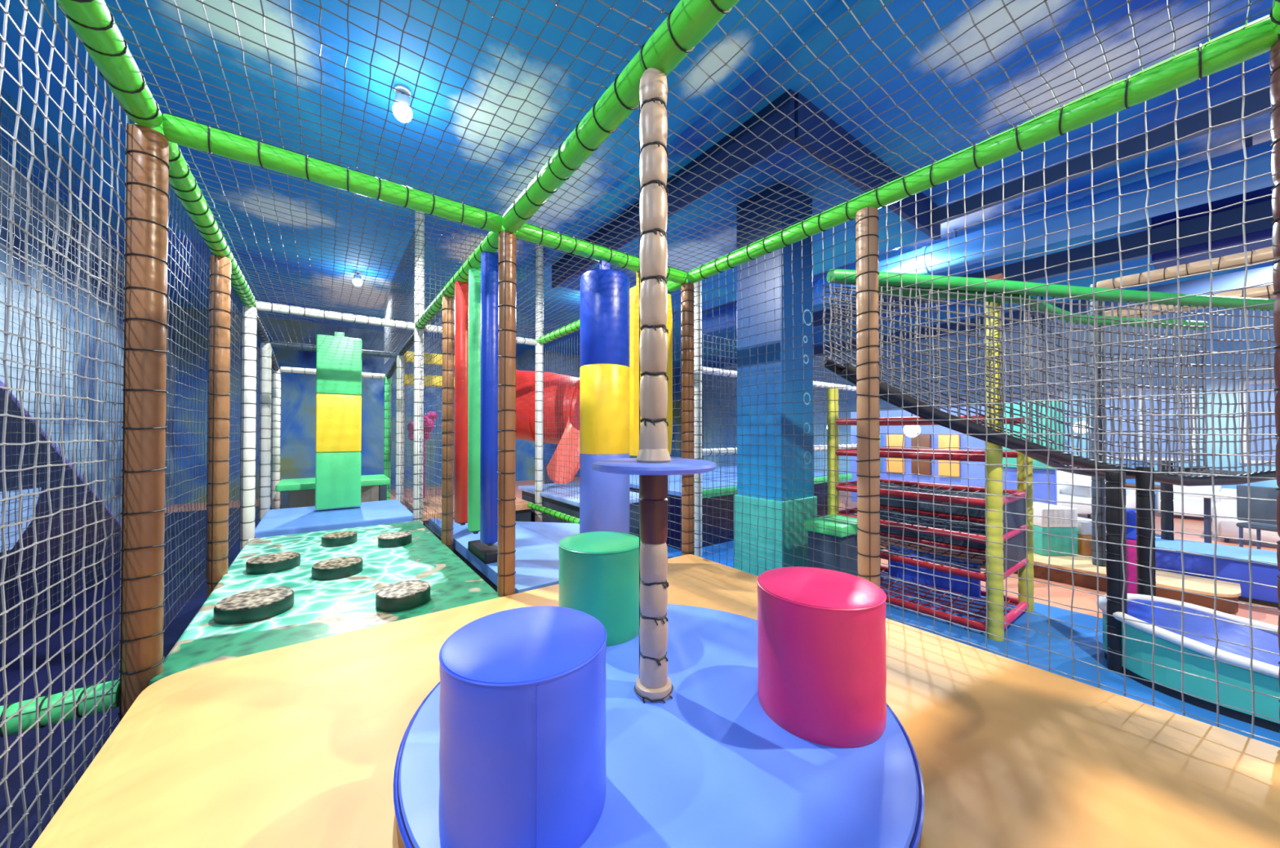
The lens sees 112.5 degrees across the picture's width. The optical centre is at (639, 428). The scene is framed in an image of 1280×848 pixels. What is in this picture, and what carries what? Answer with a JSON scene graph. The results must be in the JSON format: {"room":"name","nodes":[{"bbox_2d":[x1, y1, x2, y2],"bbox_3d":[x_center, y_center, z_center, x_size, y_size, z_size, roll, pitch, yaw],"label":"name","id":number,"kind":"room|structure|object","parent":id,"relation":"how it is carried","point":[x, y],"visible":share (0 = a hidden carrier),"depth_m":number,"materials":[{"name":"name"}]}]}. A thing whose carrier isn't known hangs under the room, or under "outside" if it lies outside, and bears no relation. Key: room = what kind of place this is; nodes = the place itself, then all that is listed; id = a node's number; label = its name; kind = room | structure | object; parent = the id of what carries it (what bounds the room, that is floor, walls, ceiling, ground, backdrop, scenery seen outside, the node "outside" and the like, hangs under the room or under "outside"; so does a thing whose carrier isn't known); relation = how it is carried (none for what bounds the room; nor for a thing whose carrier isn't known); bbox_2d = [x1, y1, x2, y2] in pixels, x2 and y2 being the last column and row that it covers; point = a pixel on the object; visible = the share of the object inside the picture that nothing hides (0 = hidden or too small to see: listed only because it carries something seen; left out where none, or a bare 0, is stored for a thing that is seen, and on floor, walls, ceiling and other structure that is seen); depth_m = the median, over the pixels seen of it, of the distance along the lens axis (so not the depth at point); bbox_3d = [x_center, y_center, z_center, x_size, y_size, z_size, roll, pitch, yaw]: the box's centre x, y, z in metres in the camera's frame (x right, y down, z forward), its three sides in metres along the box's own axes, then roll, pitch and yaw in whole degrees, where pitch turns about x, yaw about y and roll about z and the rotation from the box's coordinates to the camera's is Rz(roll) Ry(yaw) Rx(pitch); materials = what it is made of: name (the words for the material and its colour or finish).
{"room":"indoor playground","nodes":[
{"label":"indoor playground","id":0,"kind":"room"},
{"bbox_2d":[0,0,128,847],"bbox_3d":[-1.564,0.077,0.962,0.047,2.819,2.023,0,-1,-37],"label":"safety net","id":1,"kind":"object","parent":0,"point":[4,42],"visible":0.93,"depth_m":1.36,"materials":[{"name":"fabric"}]},
{"bbox_2d":[0,155,175,522],"bbox_3d":[-4.362,-0.595,1.440,0.100,4.320,19.500,0,-1,-37],"label":"wall","id":2,"kind":"structure","parent":0,"point":[4,175],"depth_m":5.38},
{"bbox_2d":[118,123,169,722],"bbox_3d":[-2.110,0.045,1.821,0.129,2.626,0.128,0,-1,-12],"label":"post","id":3,"kind":"object","parent":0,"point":[147,166],"visible":0.91,"depth_m":1.78,"materials":[{"name":"brown plastic"}]},
{"bbox_2d":[0,680,119,737],"bbox_3d":[-2.897,1.093,1.227,1.840,0.117,0.118,0,-1,-37],"label":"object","id":4,"kind":"object","parent":3,"relation":"attached to","point":[28,713],"visible":0.7,"depth_m":1.65,"materials":[{"name":"green plastic"}]},
{"bbox_2d":[0,88,167,638],"bbox_3d":[-4.105,-0.423,2.687,0.019,3.611,7.611,0,-1,-37],"label":"net","id":5,"kind":"object","parent":4,"relation":"attached to","point":[9,97],"visible":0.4,"depth_m":3.43,"materials":[{"name":"fabric"}]},
{"bbox_2d":[55,0,162,128],"bbox_3d":[-0.928,-1.334,0.241,0.117,0.118,3.870,0,-1,-37],"label":"beam","id":6,"kind":"structure","parent":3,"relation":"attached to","point":[93,24],"depth_m":1.48,"materials":[{"name":"green plastic"}]},
{"bbox_2d":[162,111,502,232],"bbox_3d":[-1.483,-1.313,2.300,1.460,0.117,0.118,0,-1,-37],"label":"beam","id":7,"kind":"structure","parent":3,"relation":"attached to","point":[178,130],"depth_m":2.15,"materials":[{"name":"green plastic"}]},
{"bbox_2d":[106,0,671,213],"bbox_3d":[-0.495,-1.341,0.966,1.570,0.076,3.330,0,-1,-37],"label":"safety net","id":8,"kind":"object","parent":7,"relation":"attached to","point":[201,1],"visible":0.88,"depth_m":1.63,"materials":[{"name":"fabric"}]},
{"bbox_2d":[387,346,413,511],"bbox_3d":[-3.682,0.018,6.563,0.017,2.186,3.160,0,-1,-37],"label":"safety net","id":9,"kind":"object","parent":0,"point":[405,434],"visible":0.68,"depth_m":6.26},
{"bbox_2d":[173,306,703,504],"bbox_3d":[-3.691,-0.467,14.136,16.100,4.320,0.100,0,-1,-37],"label":"wall","id":10,"kind":"structure","parent":0,"point":[298,452],"depth_m":10.64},
{"bbox_2d":[0,0,1275,368],"bbox_3d":[2.145,-2.756,6.286,16.100,0.100,19.500,0,-1,-37],"label":"ceiling","id":11,"kind":"structure","parent":0,"point":[594,11],"depth_m":3.51,"materials":[{"name":"paint"}]},
{"bbox_2d":[551,88,794,288],"bbox_3d":[-0.097,-2.527,5.245,0.060,0.380,4.460,0,-1,-37],"label":"ceiling beam","id":12,"kind":"structure","parent":11,"relation":"attached to","point":[786,124],"depth_m":4.11,"materials":[{"name":"paint"}]},
{"bbox_2d":[515,0,895,285],"bbox_3d":[-0.197,-2.661,4.860,0.160,0.120,11.000,0,-1,-37],"label":"ceiling beam","id":13,"kind":"structure","parent":11,"relation":"attached to","point":[864,10],"depth_m":3.35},
{"bbox_2d":[559,141,930,313],"bbox_3d":[1.124,-2.538,6.150,3.000,0.340,4.400,0,-1,-37],"label":"ceiling bulkhead","id":14,"kind":"structure","parent":11,"relation":"attached to","point":[893,230],"depth_m":5.11,"materials":[{"name":"paint"}]},
{"bbox_2d":[791,92,940,239],"bbox_3d":[2.470,-2.536,4.384,3.000,0.380,0.060,0,-1,-37],"label":"trim","id":15,"kind":"structure","parent":11,"relation":"attached to","point":[802,113],"depth_m":3.96,"materials":[{"name":"paint"}]},
{"bbox_2d":[702,133,1273,333],"bbox_3d":[4.947,-2.454,4.938,0.424,0.532,12.000,0,-1,-37],"label":"air duct","id":16,"kind":"object","parent":11,"relation":"hanging from","point":[1260,165],"visible":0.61,"depth_m":4.68,"materials":[{"name":"metal"}]},
{"bbox_2d":[1151,185,1274,270],"bbox_3d":[6.948,-2.388,5.124,0.900,0.660,1.000,0,-1,-37],"label":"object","id":17,"kind":"object","parent":11,"relation":"hanging from","point":[1264,234],"visible":0.3,"depth_m":4.93,"materials":[{"name":"blue paint"}]},
{"bbox_2d":[164,476,1279,626],"bbox_3d":[2.145,1.663,6.242,16.100,0.100,19.500,0,-1,-37],"label":"floor","id":18,"kind":"structure","parent":0,"point":[1193,525],"depth_m":4.51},
{"bbox_2d":[0,505,271,847],"bbox_3d":[-3.965,1.567,2.647,1.900,0.020,15.000,0,-1,-37],"label":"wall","id":19,"kind":"structure","parent":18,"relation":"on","point":[174,631],"depth_m":2.79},
{"bbox_2d":[0,379,120,651],"bbox_3d":[-4.670,-0.141,2.764,0.620,3.398,4.829,0,-1,-37],"label":"wall mural","id":20,"kind":"object","parent":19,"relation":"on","point":[13,436],"visible":0.54,"depth_m":3.41,"materials":[{"name":"paint"}]},
{"bbox_2d":[240,306,257,551],"bbox_3d":[-3.992,0.176,4.359,0.116,2.836,0.116,0,-1,-25],"label":"post","id":21,"kind":"object","parent":18,"relation":"on","point":[249,317],"visible":0.84,"depth_m":4.32,"materials":[{"name":"beige plastic"}]},
{"bbox_2d":[256,301,415,329],"bbox_3d":[-3.365,-1.267,4.838,1.460,0.098,0.098,0,-1,-37],"label":"beam","id":22,"kind":"structure","parent":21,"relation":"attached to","point":[264,306],"depth_m":4.75,"materials":[{"name":"beige plastic"}]},
{"bbox_2d":[258,342,271,522],"bbox_3d":[-4.933,0.239,5.628,0.115,2.736,0.115,0,-1,-25],"label":"post","id":23,"kind":"object","parent":18,"relation":"on","point":[265,348],"visible":0.84,"depth_m":5.59,"materials":[{"name":"beige plastic"}]},
{"bbox_2d":[271,368,280,509],"bbox_3d":[-5.874,0.327,6.896,0.117,2.586,0.117,0,-1,-13],"label":"post","id":24,"kind":"object","parent":18,"relation":"on","point":[276,375],"visible":0.91,"depth_m":6.86,"materials":[{"name":"beige plastic"}]},
{"bbox_2d":[148,520,501,685],"bbox_3d":[-2.329,1.330,3.414,1.500,0.530,2.980,0,-1,-37],"label":"mat","id":25,"kind":"object","parent":18,"relation":"on","point":[321,609],"visible":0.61,"depth_m":2.81,"materials":[{"name":"plastic"}]},
{"bbox_2d":[206,254,231,599],"bbox_3d":[-3.075,0.059,3.123,0.115,2.626,0.115,-1,-1,42],"label":"post","id":26,"kind":"object","parent":25,"relation":"attached to","point":[220,279],"visible":0.93,"depth_m":3.08,"materials":[{"name":"brown plastic"}]},
{"bbox_2d":[134,122,256,306],"bbox_3d":[-3.066,-1.304,3.124,0.117,0.118,3.110,0,-1,-37],"label":"beam","id":27,"kind":"structure","parent":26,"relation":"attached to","point":[184,184],"depth_m":2.53,"materials":[{"name":"green plastic"}]},
{"bbox_2d":[128,117,209,630],"bbox_3d":[-2.647,-0.123,2.433,0.035,2.386,1.610,0,-1,-37],"label":"safety net","id":28,"kind":"object","parent":27,"relation":"attached to","point":[129,119],"visible":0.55,"depth_m":2.64,"materials":[{"name":"fabric"}]},
{"bbox_2d":[206,251,242,577],"bbox_3d":[-3.580,-0.111,3.708,0.017,2.386,1.530,0,-1,-37],"label":"safety net","id":29,"kind":"object","parent":27,"relation":"hanging from","point":[232,295],"visible":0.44,"depth_m":4.01,"materials":[{"name":"fabric"}]},
{"bbox_2d":[177,143,490,321],"bbox_3d":[-2.424,-1.315,3.569,1.570,0.072,3.170,0,-1,-37],"label":"safety net","id":30,"kind":"object","parent":27,"relation":"attached to","point":[207,153],"visible":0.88,"depth_m":3.13,"materials":[{"name":"fabric"}]},
{"bbox_2d":[255,298,412,358],"bbox_3d":[-4.306,-1.289,6.107,1.570,0.073,3.170,0,-1,-37],"label":"safety net","id":31,"kind":"object","parent":27,"relation":"attached to","point":[374,345],"visible":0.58,"depth_m":5.70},
{"bbox_2d":[315,332,361,509],"bbox_3d":[-4.004,-0.134,5.688,0.490,2.337,0.225,0,-1,-37],"label":"bag","id":32,"kind":"object","parent":31,"relation":"hanging from","point":[339,357],"visible":0.98,"depth_m":5.59,"materials":[{"name":"green plastic"}]},
{"bbox_2d":[213,586,293,625],"bbox_3d":[-2.214,1.010,2.464,0.343,0.089,0.358,0,-1,-37],"label":"stepping stone","id":33,"kind":"object","parent":25,"relation":"on","point":[260,604],"visible":1,"depth_m":2.38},
{"bbox_2d":[245,551,300,574],"bbox_3d":[-2.792,1.019,3.263,0.309,0.089,0.312,0,-1,17],"label":"stepping stone","id":34,"kind":"object","parent":25,"relation":"on","point":[275,562],"visible":1,"depth_m":3.18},
{"bbox_2d":[311,556,363,580],"bbox_3d":[-2.211,1.017,3.132,0.292,0.089,0.308,-1,-1,44],"label":"stepping stone","id":35,"kind":"object","parent":25,"relation":"on","point":[337,568],"visible":1,"depth_m":3.05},
{"bbox_2d":[375,580,430,612],"bbox_3d":[-1.440,1.012,2.604,0.294,0.089,0.306,0,-1,-10],"label":"stepping stone","id":36,"kind":"object","parent":25,"relation":"on","point":[401,596],"visible":1,"depth_m":2.52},
{"bbox_2d":[440,296,454,551],"bbox_3d":[-1.821,0.068,4.052,0.110,2.626,0.110,-1,-1,42],"label":"post","id":37,"kind":"object","parent":25,"relation":"attached to","point":[448,303],"visible":0.84,"depth_m":4.01,"materials":[{"name":"brown plastic"}]},
{"bbox_2d":[414,225,506,328],"bbox_3d":[-1.812,-1.295,4.053,0.117,0.118,3.110,0,-1,-37],"label":"beam","id":38,"kind":"structure","parent":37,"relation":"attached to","point":[490,243],"depth_m":3.54,"materials":[{"name":"green plastic"}]},
{"bbox_2d":[418,306,442,538],"bbox_3d":[-2.280,-0.101,4.672,0.017,2.386,1.530,0,-1,-37],"label":"safety net","id":39,"kind":"object","parent":38,"relation":"hanging from","point":[424,327],"visible":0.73,"depth_m":4.73,"materials":[{"name":"fabric"}]},
{"bbox_2d":[453,280,468,525],"bbox_3d":[-1.523,-0.245,3.685,0.141,2.141,0.141,0,-1,-37],"label":"roller","id":40,"kind":"object","parent":38,"relation":"hanging from","point":[461,289],"visible":0.76,"depth_m":3.62,"materials":[{"name":"red plastic"}]},
{"bbox_2d":[467,267,480,533],"bbox_3d":[-1.291,-0.242,3.373,0.121,2.131,0.121,0,-1,-37],"label":"roller","id":41,"kind":"object","parent":38,"relation":"hanging from","point":[474,274],"visible":0.73,"depth_m":3.32,"materials":[{"name":"green plastic"}]},
{"bbox_2d":[480,251,498,546],"bbox_3d":[-1.078,-0.239,3.086,0.137,2.154,0.137,0,-1,-37],"label":"roller","id":42,"kind":"object","parent":38,"relation":"hanging from","point":[489,260],"visible":0.87,"depth_m":3.03,"materials":[{"name":"blue plastic"}]},
{"bbox_2d":[497,230,516,596],"bbox_3d":[-0.857,0.055,2.750,0.116,2.626,0.116,0,-1,-25],"label":"post","id":43,"kind":"object","parent":25,"relation":"attached to","point":[506,511],"visible":0.92,"depth_m":2.71,"materials":[{"name":"brown plastic"}]},
{"bbox_2d":[501,0,739,232],"bbox_3d":[0.326,-1.324,1.170,0.127,0.127,3.870,0,-1,-37],"label":"beam","id":44,"kind":"structure","parent":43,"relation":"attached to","point":[686,24],"depth_m":1.66,"materials":[{"name":"green plastic"}]},
{"bbox_2d":[275,474,391,508],"bbox_3d":[-4.777,1.203,6.717,1.400,0.830,0.900,0,-1,-37],"label":"step","id":45,"kind":"structure","parent":18,"relation":"on","point":[296,492],"depth_m":6.67,"materials":[{"name":"plastic"}]},
{"bbox_2d":[254,499,413,538],"bbox_3d":[-3.841,1.335,5.454,1.500,0.540,1.560,0,-1,-37],"label":"mat","id":46,"kind":"object","parent":18,"relation":"on","point":[282,522],"visible":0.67,"depth_m":5.10,"materials":[{"name":"plastic"}]},
{"bbox_2d":[395,355,404,505],"bbox_3d":[-3.679,0.248,6.556,0.115,2.736,0.115,-1,-1,42],"label":"post","id":47,"kind":"object","parent":18,"relation":"on","point":[399,393],"visible":0.73,"depth_m":6.51,"materials":[{"name":"beige plastic"}]},
{"bbox_2d":[413,210,425,524],"bbox_3d":[-2.739,-0.546,5.295,0.117,4.300,0.117,-1,-1,42],"label":"post","id":48,"kind":"object","parent":18,"relation":"on","point":[417,332],"visible":0.7,"depth_m":5.25,"materials":[{"name":"beige plastic"}]},
{"bbox_2d":[384,230,414,364],"bbox_3d":[-3.861,-1.934,6.824,0.017,1.344,3.760,0,-1,-37],"label":"safety net","id":49,"kind":"object","parent":48,"relation":"attached to","point":[397,289],"visible":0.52,"depth_m":6.63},
{"bbox_2d":[534,244,543,522],"bbox_3d":[-1.469,-0.537,6.236,0.117,4.300,0.117,0,-1,-25],"label":"post","id":50,"kind":"object","parent":18,"relation":"on","point":[539,348],"visible":0.82,"depth_m":6.19,"materials":[{"name":"beige plastic"}]},
{"bbox_2d":[537,279,688,344],"bbox_3d":[-0.528,-1.286,4.974,0.117,0.118,3.060,0,-1,-37],"label":"beam","id":51,"kind":"structure","parent":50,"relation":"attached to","point":[672,286],"depth_m":5.45,"materials":[{"name":"green plastic"}]},
{"bbox_2d":[429,238,636,337],"bbox_3d":[-1.163,-1.305,4.504,1.590,0.073,3.170,0,-1,-37],"label":"safety net","id":52,"kind":"object","parent":51,"relation":"attached to","point":[549,326],"visible":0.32,"depth_m":4.13,"materials":[{"name":"fabric"}]},
{"bbox_2d":[542,281,689,549],"bbox_3d":[-0.482,-0.097,4.997,0.017,2.386,3.150,0,-1,-37],"label":"safety net","id":53,"kind":"object","parent":51,"relation":"hanging from","point":[680,367],"visible":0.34,"depth_m":5.53,"materials":[{"name":"fabric"}]},
{"bbox_2d":[515,368,580,484],"bbox_3d":[-1.579,0.253,7.560,2.031,2.747,1.653,0,-1,11],"label":"slide","id":54,"kind":"object","parent":18,"relation":"on","point":[525,380],"visible":0.53,"depth_m":7.13,"materials":[{"name":"red plastic"}]},
{"bbox_2d":[428,518,669,593],"bbox_3d":[-1.138,1.326,4.309,1.280,0.535,2.900,0,-1,-37],"label":"mat","id":55,"kind":"object","parent":18,"relation":"on","point":[536,544],"visible":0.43,"depth_m":3.72,"materials":[{"name":"plastic"}]},
{"bbox_2d":[518,481,639,537],"bbox_3d":[-0.869,1.264,6.314,1.100,0.700,2.200,0,-1,-37],"label":"deck","id":56,"kind":"object","parent":18,"relation":"on","point":[564,504],"visible":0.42,"depth_m":5.91,"materials":[{"name":"plastic"}]},
{"bbox_2d":[31,554,1279,847],"bbox_3d":[0.341,1.297,1.148,3.070,0.530,3.860,0,-1,-37],"label":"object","id":57,"kind":"structure","parent":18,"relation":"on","point":[296,745],"depth_m":1.36,"materials":[{"name":"yellow plastic"}]},
{"bbox_2d":[393,67,924,847],"bbox_3d":[0.049,-0.119,1.531,1.604,2.310,1.604,0,-1,-37],"label":"turntable","id":58,"kind":"object","parent":57,"relation":"on","point":[695,758],"visible":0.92,"depth_m":1.26,"materials":[{"name":"blue plastic"}]},
{"bbox_2d":[438,605,606,847],"bbox_3d":[-0.284,0.721,1.072,0.400,0.417,0.401,0,-1,-21],"label":"stool","id":59,"kind":"object","parent":58,"relation":"on","point":[522,700],"visible":1,"depth_m":0.91,"materials":[{"name":"blue plastic"}]},
{"bbox_2d":[558,531,640,646],"bbox_3d":[-0.184,0.731,2.032,0.400,0.417,0.401,0,-1,10],"label":"stool","id":60,"kind":"object","parent":58,"relation":"on","point":[598,575],"visible":0.8,"depth_m":1.86,"materials":[{"name":"green plastic"}]},
{"bbox_2d":[756,566,886,747],"bbox_3d":[0.604,0.725,1.445,0.401,0.417,0.400,0,-1,-6],"label":"stool","id":61,"kind":"object","parent":58,"relation":"on","point":[822,641],"visible":1,"depth_m":1.28,"materials":[{"name":"plastic"}]},
{"bbox_2d":[854,206,880,587],"bbox_3d":[1.318,0.052,2.470,0.122,2.626,0.122,-1,-1,42],"label":"post","id":62,"kind":"object","parent":57,"relation":"attached to","point":[867,219],"visible":0.86,"depth_m":2.43,"materials":[{"name":"beige plastic"}]},
{"bbox_2d":[1269,39,1279,733],"bbox_3d":[2.134,0.041,1.369,0.112,2.626,0.111,0,-1,-37],"label":"post","id":63,"kind":"object","parent":57,"relation":"attached to","point":[1274,56],"visible":1,"depth_m":1.40,"materials":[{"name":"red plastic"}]},
{"bbox_2d":[687,14,1279,283],"bbox_3d":[1.595,-1.315,2.111,0.117,0.118,3.870,0,-1,-37],"label":"beam","id":64,"kind":"structure","parent":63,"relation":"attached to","point":[1243,43],"depth_m":1.84,"materials":[{"name":"green plastic"}]},
{"bbox_2d":[693,222,857,575],"bbox_3d":[0.921,-0.066,3.123,0.035,2.486,1.510,0,-1,-37],"label":"safety net","id":65,"kind":"object","parent":64,"relation":"hanging from","point":[845,253],"visible":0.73,"depth_m":3.08,"materials":[{"name":"fabric"}]},
{"bbox_2d":[680,282,694,555],"bbox_3d":[0.413,0.064,3.691,0.114,2.626,0.114,0,-1,-25],"label":"post","id":66,"kind":"object","parent":18,"relation":"on","point":[687,289],"visible":0.85,"depth_m":3.65,"materials":[{"name":"brown plastic"}]},
{"bbox_2d":[514,222,687,284],"bbox_3d":[-0.222,-1.303,3.235,1.480,0.117,0.118,0,-1,-37],"label":"beam","id":67,"kind":"structure","parent":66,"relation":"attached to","point":[530,233],"depth_m":3.05,"materials":[{"name":"green plastic"}]},
{"bbox_2d":[579,260,629,533],"bbox_3d":[-0.262,-0.231,3.194,0.372,2.076,0.372,0,-1,-37],"label":"bag","id":68,"kind":"object","parent":67,"relation":"hanging from","point":[604,302],"visible":0.91,"depth_m":3.03,"materials":[{"name":"plastic"}]},
{"bbox_2d":[629,272,672,456],"bbox_3d":[0.088,-0.529,3.531,0.400,1.490,0.090,0,-1,-37],"label":"pad","id":69,"kind":"object","parent":67,"relation":"hanging from","point":[633,291],"visible":0.44,"depth_m":3.41,"materials":[{"name":"yellow plastic"}]},
{"bbox_2d":[528,0,1272,271],"bbox_3d":[0.767,-1.331,1.901,1.590,0.074,3.330,0,-1,-37],"label":"safety net","id":70,"kind":"object","parent":67,"relation":"attached to","point":[1129,15],"visible":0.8,"depth_m":1.76,"materials":[{"name":"fabric"}]},
{"bbox_2d":[629,466,852,550],"bbox_3d":[1.440,1.217,7.570,3.900,0.820,2.685,0,-1,-37],"label":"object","id":71,"kind":"object","parent":18,"relation":"on","point":[676,518],"visible":0.35,"depth_m":5.98,"materials":[{"name":"green plastic"}]},
{"bbox_2d":[666,540,1279,747],"bbox_3d":[3.133,1.565,2.307,2.600,0.016,9.600,0,-1,-37],"label":"mat","id":72,"kind":"object","parent":18,"relation":"on","point":[1085,653],"visible":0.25,"depth_m":3.15,"materials":[{"name":"plastic"}]},
{"bbox_2d":[693,280,702,556],"bbox_3d":[0.722,-0.146,5.362,0.116,3.500,0.116,0,-1,-25],"label":"post","id":73,"kind":"object","parent":72,"relation":"on","point":[697,308],"visible":0.69,"depth_m":5.32,"materials":[{"name":"beige plastic"}]},
{"bbox_2d":[804,514,857,576],"bbox_3d":[1.741,1.196,3.768,0.500,0.785,0.360,0,-1,-37],"label":"bench","id":74,"kind":"object","parent":72,"relation":"on","point":[841,526],"visible":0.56,"depth_m":3.62,"materials":[{"name":"plastic"}]},
{"bbox_2d":[826,302,1034,641],"bbox_3d":[2.632,0.255,3.978,0.975,2.669,1.364,0,-1,-37],"label":"climbing frame","id":75,"kind":"object","parent":72,"relation":"on","point":[1016,505],"visible":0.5,"depth_m":3.72,"materials":[{"name":"yellow plastic"}]},
{"bbox_2d":[821,268,1278,486],"bbox_3d":[3.236,-0.309,3.397,4.080,1.516,0.535,0,-1,-9],"label":"bridge","id":76,"kind":"object","parent":75,"relation":"attached to","point":[1056,459],"visible":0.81,"depth_m":3.20,"materials":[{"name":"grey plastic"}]},
{"bbox_2d":[1104,471,1128,673],"bbox_3d":[3.083,0.928,2.767,0.097,1.300,0.097,0,-1,-14],"label":"post","id":77,"kind":"object","parent":72,"relation":"on","point":[1114,570],"visible":0.84,"depth_m":2.74,"materials":[{"name":"black rubber"}]},
{"bbox_2d":[1135,466,1156,596],"bbox_3d":[3.724,0.932,3.147,0.097,1.300,0.097,0,-1,-37],"label":"post","id":78,"kind":"object","parent":72,"relation":"on","point":[1142,479],"visible":0.6,"depth_m":3.12,"materials":[{"name":"black rubber"}]},
{"bbox_2d":[1096,593,1279,733],"bbox_3d":[4.058,1.354,1.817,0.897,0.395,2.912,0,-1,-37],"label":"boat","id":79,"kind":"object","parent":72,"relation":"on","point":[1263,661],"visible":0.72,"depth_m":2.47,"materials":[{"name":"teal plastic"}]},
{"bbox_2d":[1126,599,1279,666],"bbox_3d":[4.079,1.315,1.788,0.773,0.272,2.836,0,-1,-37],"label":"cushion","id":80,"kind":"object","parent":79,"relation":"on","point":[1265,640],"depth_m":2.61,"materials":[{"name":"blue plastic"}]},
{"bbox_2d":[880,526,1240,613],"bbox_3d":[5.292,1.524,6.015,3.415,0.175,3.615,0,-1,-37],"label":"bench","id":81,"kind":"object","parent":18,"relation":"on","point":[1226,590],"visible":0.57,"depth_m":4.17,"materials":[{"name":"brown wood"}]},
{"bbox_2d":[850,400,1062,505],"bbox_3d":[5.183,0.525,7.385,0.170,1.850,3.100,0,-1,-37],"label":"wall","id":82,"kind":"structure","parent":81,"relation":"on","point":[1040,491],"depth_m":7.21,"materials":[{"name":"paint"}]},
{"bbox_2d":[1032,502,1078,555],"bbox_3d":[4.714,1.163,5.038,0.402,0.527,0.500,0,-1,0],"label":"ottoman","id":83,"kind":"object","parent":81,"relation":"on","point":[1056,526],"visible":0.62,"depth_m":4.79,"materials":[{"name":"teal plastic"}]},
{"bbox_2d":[1032,502,1077,527],"bbox_3d":[4.714,1.004,5.040,0.402,0.211,0.500,0,-1,0],"label":"cushion","id":84,"kind":"object","parent":83,"relation":"on","point":[1039,508],"depth_m":4.79,"materials":[{"name":"white plastic"}]},
{"bbox_2d":[1057,470,1092,518],"bbox_3d":[7.008,1.088,7.217,0.800,0.720,0.705,0,-1,4],"label":"lounge armchair","id":85,"kind":"object","parent":81,"relation":"on","point":[1081,495],"visible":0.23,"depth_m":6.94,"materials":[{"name":"white plastic"}]},
{"bbox_2d":[1088,283,1106,566],"bbox_3d":[4.781,0.040,4.465,0.106,3.110,0.106,0,-1,-25],"label":"post","id":86,"kind":"object","parent":18,"relation":"on","point":[1101,530],"visible":0.47,"depth_m":4.43,"materials":[{"name":"metal"}]},
{"bbox_2d":[1096,246,1275,288],"bbox_3d":[5.482,-1.467,3.283,0.127,0.127,2.722,0,-1,-34],"label":"beam","id":87,"kind":"structure","parent":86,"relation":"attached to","point":[1263,255],"depth_m":3.88,"materials":[{"name":"beige plastic"}]},
{"bbox_2d":[1104,284,1276,317],"bbox_3d":[5.643,-1.186,3.399,0.127,0.127,2.722,0,-1,-34],"label":"beam","id":88,"kind":"structure","parent":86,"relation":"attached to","point":[1266,291],"depth_m":3.88,"materials":[{"name":"beige plastic"}]},
{"bbox_2d":[1155,536,1279,608],"bbox_3d":[6.047,1.388,3.784,0.680,0.400,2.560,0,-1,-37],"label":"bench","id":89,"kind":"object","parent":18,"relation":"on","point":[1264,574],"depth_m":4.05,"materials":[{"name":"blue plastic"}]},
{"bbox_2d":[1212,488,1279,543],"bbox_3d":[8.717,1.251,6.003,0.705,0.720,0.800,0,-1,-35],"label":"lounge armchair","id":90,"kind":"object","parent":18,"relation":"on","point":[1226,527],"visible":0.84,"depth_m":6.04,"materials":[{"name":"white leather"}]},
{"bbox_2d":[1235,484,1279,549],"bbox_3d":[7.405,1.135,4.987,0.430,0.930,0.420,0,-1,-15],"label":"cafe chair","id":91,"kind":"object","parent":18,"relation":"on","point":[1260,509],"visible":0.9,"depth_m":4.99,"materials":[{"name":"plastic"}]},
{"bbox_2d":[702,333,847,541],"bbox_3d":[2.180,0.115,6.415,3.610,2.610,0.017,0,-1,-37],"label":"safety net","id":92,"kind":"object","parent":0,"point":[703,379],"visible":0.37,"depth_m":5.67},
{"bbox_2d":[733,182,817,576],"bbox_3d":[1.407,-0.394,4.470,0.600,3.978,0.600,0,-1,-37],"label":"column","id":93,"kind":"structure","parent":0,"point":[780,418],"depth_m":4.26,"materials":[{"name":"paint"}]},
{"bbox_2d":[671,87,1272,314],"bbox_3d":[4.104,-2.526,4.313,0.080,0.160,12.000,0,-1,-37],"label":"ceiling beam","id":94,"kind":"structure","parent":0,"point":[1258,101],"depth_m":3.89,"materials":[{"name":"paint"}]},
{"bbox_2d":[703,297,1278,509],"bbox_3d":[8.652,-0.498,11.088,0.100,4.320,19.500,0,-1,-37],"label":"wall","id":95,"kind":"structure","parent":0,"point":[851,403],"depth_m":9.70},
{"bbox_2d":[1104,383,1195,462],"bbox_3d":[10.279,-0.112,8.742,0.075,1.500,1.300,0,-1,-37],"label":"window","id":96,"kind":"structure","parent":95,"relation":"in","point":[1108,390],"depth_m":8.67,"materials":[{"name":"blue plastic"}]},
{"bbox_2d":[1239,379,1279,464],"bbox_3d":[11.351,-0.126,7.296,0.075,1.500,1.300,0,-1,-37],"label":"window","id":97,"kind":"structure","parent":95,"relation":"in","point":[1266,382],"depth_m":7.63,"materials":[{"name":"blue glass"}]},
{"bbox_2d":[736,200,1274,343],"bbox_3d":[5.992,-2.292,5.710,0.120,0.300,12.000,0,-1,-37],"label":"ceiling beam","id":98,"kind":"structure","parent":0,"point":[1262,210],"depth_m":5.38,"materials":[{"name":"paint"}]},
{"bbox_2d":[813,265,1273,356],"bbox_3d":[7.759,-2.079,7.018,0.120,0.250,12.000,0,-1,-37],"label":"ceiling beam","id":99,"kind":"structure","parent":0,"point":[1258,276],"depth_m":6.49,"materials":[{"name":"paint"}]},
{"bbox_2d":[878,62,1279,743],"bbox_3d":[2.064,-0.017,1.587,0.048,2.618,2.302,0,-1,-37],"label":"safety net","id":100,"kind":"object","parent":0,"point":[1242,73],"visible":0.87,"depth_m":1.80,"materials":[{"name":"fabric"}]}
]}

